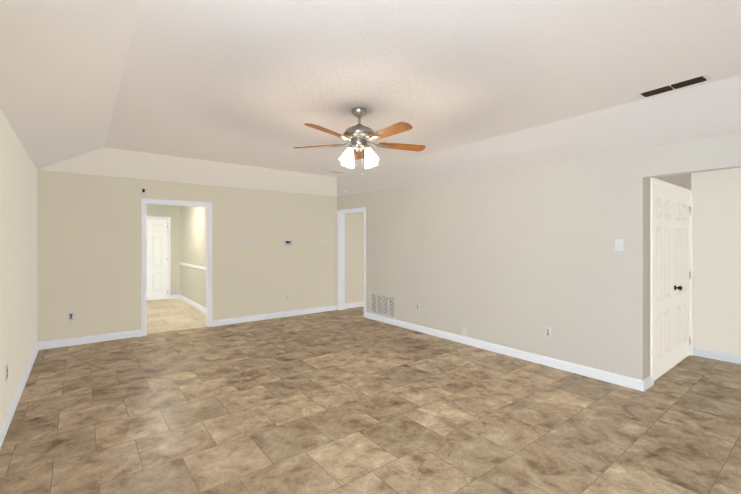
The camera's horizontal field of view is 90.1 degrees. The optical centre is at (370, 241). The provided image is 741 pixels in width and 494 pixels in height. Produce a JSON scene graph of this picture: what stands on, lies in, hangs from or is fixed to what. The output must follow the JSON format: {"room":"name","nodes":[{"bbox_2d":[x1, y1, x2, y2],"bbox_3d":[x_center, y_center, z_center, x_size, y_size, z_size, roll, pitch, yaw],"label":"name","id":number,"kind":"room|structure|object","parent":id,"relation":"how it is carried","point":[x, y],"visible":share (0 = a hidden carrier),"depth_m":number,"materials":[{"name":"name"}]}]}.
{"room":"empty living room","nodes":[
{"label":"empty living room","id":0,"kind":"room"},
{"bbox_2d":[0,109,36,427],"bbox_3d":[-2.151,0.034,1.897,0.120,2.860,8.050,0,0,-38],"label":"wall","id":1,"kind":"structure","parent":0,"point":[18,255],"depth_m":3.34,"materials":[{"name":"beige paint"}]},
{"bbox_2d":[5,365,7,381],"bbox_3d":[-2.867,1.034,2.917,0.010,0.115,0.070,0,0,-38],"label":"electrical outlet","id":2,"kind":"object","parent":1,"relation":"attached to","point":[6,372],"visible":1,"depth_m":2.89,"materials":[{"name":"white plastic"}]},
{"bbox_2d":[0,342,39,447],"bbox_3d":[-2.097,1.414,1.939,0.015,0.100,7.810,0,0,-38],"label":"baseboard","id":3,"kind":"structure","parent":1,"relation":"attached to","point":[5,425],"depth_m":3.31,"materials":[{"name":"white wood"}]},
{"bbox_2d":[146,204,179,294],"bbox_3d":[-5.544,0.031,9.152,1.480,2.860,0.120,0,0,-38],"label":"wall","id":4,"kind":"structure","parent":0,"point":[171,211],"depth_m":9.46,"materials":[{"name":"beige paint"}]},
{"bbox_2d":[146,219,167,300],"bbox_3d":[-5.462,0.442,9.165,0.796,2.015,0.175,0,0,-38],"label":"hall door","id":5,"kind":"structure","parent":4,"relation":"in","point":[156,259],"depth_m":9.24,"materials":[{"name":"white paint"}]},
{"bbox_2d":[146,216,170,298],"bbox_3d":[-5.449,0.416,9.140,0.915,2.090,0.016,0,0,-38],"label":"door frame","id":6,"kind":"structure","parent":4,"relation":"attached to","point":[169,257],"depth_m":9.40,"materials":[{"name":"white wood"}]},
{"bbox_2d":[180,206,205,307],"bbox_3d":[-3.768,0.032,8.180,0.120,2.860,3.840,0,0,-38],"label":"wall","id":7,"kind":"structure","parent":0,"point":[193,246],"depth_m":8.41,"materials":[{"name":"beige paint"}]},
{"bbox_2d":[179,295,205,313],"bbox_3d":[-3.784,1.412,8.092,0.015,0.100,3.720,0,0,-38],"label":"baseboard","id":8,"kind":"structure","parent":7,"relation":"attached to","point":[194,304],"depth_m":8.35,"materials":[{"name":"white wood"}]},
{"bbox_2d":[179,262,205,270],"bbox_3d":[-3.786,0.559,8.090,0.020,0.065,3.720,0,0,-38],"label":"trim","id":9,"kind":"structure","parent":7,"relation":"attached to","point":[194,266],"depth_m":8.28,"materials":[{"name":"white wood"}]},
{"bbox_2d":[37,170,363,341],"bbox_3d":[-1.595,0.032,7.367,7.740,2.860,0.120,0,0,-38],"label":"wall","id":10,"kind":"structure","parent":0,"point":[89,250],"depth_m":6.07,"materials":[{"name":"beige paint"}]},
{"bbox_2d":[68,312,73,320],"bbox_3d":[-4.229,1.053,5.223,0.070,0.115,0.010,0,0,-38],"label":"electrical outlet","id":11,"kind":"object","parent":10,"relation":"attached to","point":[70,316],"visible":1,"depth_m":5.22,"materials":[{"name":"white plastic"}]},
{"bbox_2d":[40,330,141,349],"bbox_3d":[-4.019,1.413,5.384,1.175,0.100,0.015,0,0,-38],"label":"baseboard","id":12,"kind":"structure","parent":10,"relation":"attached to","point":[135,333],"depth_m":5.34,"materials":[{"name":"white wood"}]},
{"bbox_2d":[141,187,145,193],"bbox_3d":[-3.531,-0.799,5.756,0.064,0.090,0.030,0,0,-38],"label":"sensor","id":13,"kind":"object","parent":10,"relation":"attached to","point":[143,189],"visible":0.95,"depth_m":5.75,"materials":[{"name":"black plastic"}]},
{"bbox_2d":[141,198,211,335],"bbox_3d":[-3.189,0.395,6.119,1.040,2.135,0.152,0,0,-38],"label":"door frame","id":14,"kind":"structure","parent":10,"relation":"attached to","point":[143,201],"depth_m":6.11,"materials":[{"name":"white wood"}]},
{"bbox_2d":[212,305,336,326],"bbox_3d":[-1.721,1.412,7.167,2.565,0.100,0.040,0,0,-38],"label":"baseboard","id":15,"kind":"structure","parent":10,"relation":"attached to","point":[327,308],"depth_m":7.04,"materials":[{"name":"white wood"}]},
{"bbox_2d":[284,240,291,244],"bbox_3d":[-1.614,0.017,7.263,0.156,0.104,0.020,0,0,-38],"label":"control panel","id":16,"kind":"object","parent":10,"relation":"attached to","point":[287,242],"visible":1,"depth_m":7.26,"materials":[{"name":"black plastic"}]},
{"bbox_2d":[345,302,363,308],"bbox_3d":[0.380,1.412,8.828,2.550,0.100,0.015,0,0,-38],"label":"baseboard","id":17,"kind":"structure","parent":10,"relation":"attached to","point":[353,305],"depth_m":8.23,"materials":[{"name":"white wood"}]},
{"bbox_2d":[0,299,740,493],"bbox_3d":[-0.642,1.513,6.151,7.740,0.100,12.890,0,0,-38],"label":"floor","id":18,"kind":"structure","parent":0,"point":[354,400],"depth_m":3.07,"materials":[{"name":"tile"}]},
{"bbox_2d":[0,0,740,195],"bbox_3d":[-0.209,-1.119,3.416,5.050,0.455,8.050,0,0,-38],"label":"ceiling","id":19,"kind":"structure","parent":0,"point":[234,93],"depth_m":2.86,"materials":[{"name":"white paint"}]},
{"bbox_2d":[327,170,345,173],"bbox_3d":[-0.603,-1.241,6.619,0.340,0.014,0.140,0,0,-38],"label":"ceiling vent","id":20,"kind":"object","parent":19,"relation":"in","point":[331,171],"visible":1,"depth_m":6.61,"materials":[{"name":"white metal"}]},
{"bbox_2d":[293,107,425,175],"bbox_3d":[-0.076,-0.932,3.458,1.322,0.628,1.272,0,0,-38],"label":"ceiling fan","id":21,"kind":"object","parent":19,"relation":"hanging from","point":[359,136],"visible":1,"depth_m":3.42,"materials":[{"name":"silver metal"}]},
{"bbox_2d":[636,74,710,97],"bbox_3d":[2.413,-1.238,2.961,0.150,0.017,0.440,0,0,-34],"label":"ceiling vent","id":22,"kind":"object","parent":19,"relation":"in","point":[676,85],"visible":1,"depth_m":2.93,"materials":[{"name":"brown metal"}]},
{"bbox_2d":[337,151,627,376],"bbox_3d":[0.986,0.033,5.888,0.120,2.860,5.390,0,0,-38],"label":"wall","id":23,"kind":"structure","parent":0,"point":[522,258],"depth_m":4.69,"materials":[{"name":"beige paint"}]},
{"bbox_2d":[337,207,365,316],"bbox_3d":[-0.346,0.397,7.589,0.152,2.130,0.990,0,0,-38],"label":"door frame","id":24,"kind":"structure","parent":23,"relation":"attached to","point":[351,210],"depth_m":7.90,"materials":[{"name":"white wood"}]},
{"bbox_2d":[370,292,395,318],"bbox_3d":[0.220,1.157,6.756,0.016,0.400,0.720,0,0,-38],"label":"air vent","id":25,"kind":"object","parent":23,"relation":"in","point":[383,305],"visible":1,"depth_m":6.74,"materials":[{"name":"white metal"}]},
{"bbox_2d":[462,328,466,336],"bbox_3d":[1.347,1.298,5.314,0.020,0.115,0.070,0,0,-38],"label":"outlet","id":26,"kind":"object","parent":23,"relation":"attached to","point":[464,331],"visible":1,"depth_m":5.32,"materials":[{"name":"white plastic"}]},
{"bbox_2d":[365,312,647,391],"bbox_3d":[1.292,1.413,5.389,0.015,0.100,4.495,0,0,-38],"label":"baseboard","id":27,"kind":"structure","parent":23,"relation":"attached to","point":[636,384],"depth_m":4.54,"materials":[{"name":"white wood"}]},
{"bbox_2d":[545,327,550,337],"bbox_3d":[2.095,1.068,4.366,0.010,0.115,0.070,0,0,-38],"label":"electrical outlet","id":28,"kind":"object","parent":23,"relation":"attached to","point":[547,331],"visible":1,"depth_m":4.37,"materials":[{"name":"white plastic"}]},
{"bbox_2d":[615,239,622,250],"bbox_3d":[2.542,0.034,3.786,0.021,0.115,0.070,0,0,-38],"label":"light switch","id":29,"kind":"object","parent":23,"relation":"attached to","point":[618,244],"visible":1,"depth_m":3.79,"materials":[{"name":"white plastic"}]},
{"bbox_2d":[628,149,690,380],"bbox_3d":[3.428,0.033,4.301,2.010,2.860,0.120,0,0,-38],"label":"wall","id":30,"kind":"structure","parent":0,"point":[639,196],"depth_m":3.69,"materials":[{"name":"beige paint"}]},
{"bbox_2d":[654,186,672,380],"bbox_3d":[3.197,0.431,4.063,0.766,2.040,0.045,0,0,-38],"label":"closet door","id":31,"kind":"structure","parent":30,"relation":"in","point":[663,280],"depth_m":4.06,"materials":[{"name":"white paint"}]},
{"bbox_2d":[650,178,692,384],"bbox_3d":[3.476,0.403,4.329,1.640,2.120,0.136,0,0,-38],"label":"door frame","id":32,"kind":"structure","parent":30,"relation":"attached to","point":[667,185],"depth_m":3.79,"materials":[{"name":"white paint"}]},
{"bbox_2d":[673,191,690,366],"bbox_3d":[3.799,0.431,4.540,0.766,2.040,0.175,0,0,-38],"label":"closet door","id":33,"kind":"structure","parent":30,"relation":"in","point":[681,277],"depth_m":4.52,"materials":[{"name":"white paint"}]},
{"bbox_2d":[643,133,740,177],"bbox_3d":[3.430,-1.016,2.766,0.120,0.760,2.300,0,0,-38],"label":"header beam","id":34,"kind":"structure","parent":0,"point":[710,154],"depth_m":3.33,"materials":[{"name":"beige paint"}]},
{"bbox_2d":[691,168,740,354],"bbox_3d":[4.955,0.034,3.884,0.120,2.860,2.420,0,0,-38],"label":"wall","id":35,"kind":"structure","parent":0,"point":[717,260],"depth_m":4.60,"materials":[{"name":"beige paint"}]},
{"bbox_2d":[693,347,740,363],"bbox_3d":[4.855,1.414,3.902,0.015,0.100,2.270,0,0,-38],"label":"baseboard","id":36,"kind":"structure","parent":35,"relation":"attached to","point":[728,357],"depth_m":4.59,"materials":[{"name":"white wood"}]}
]}

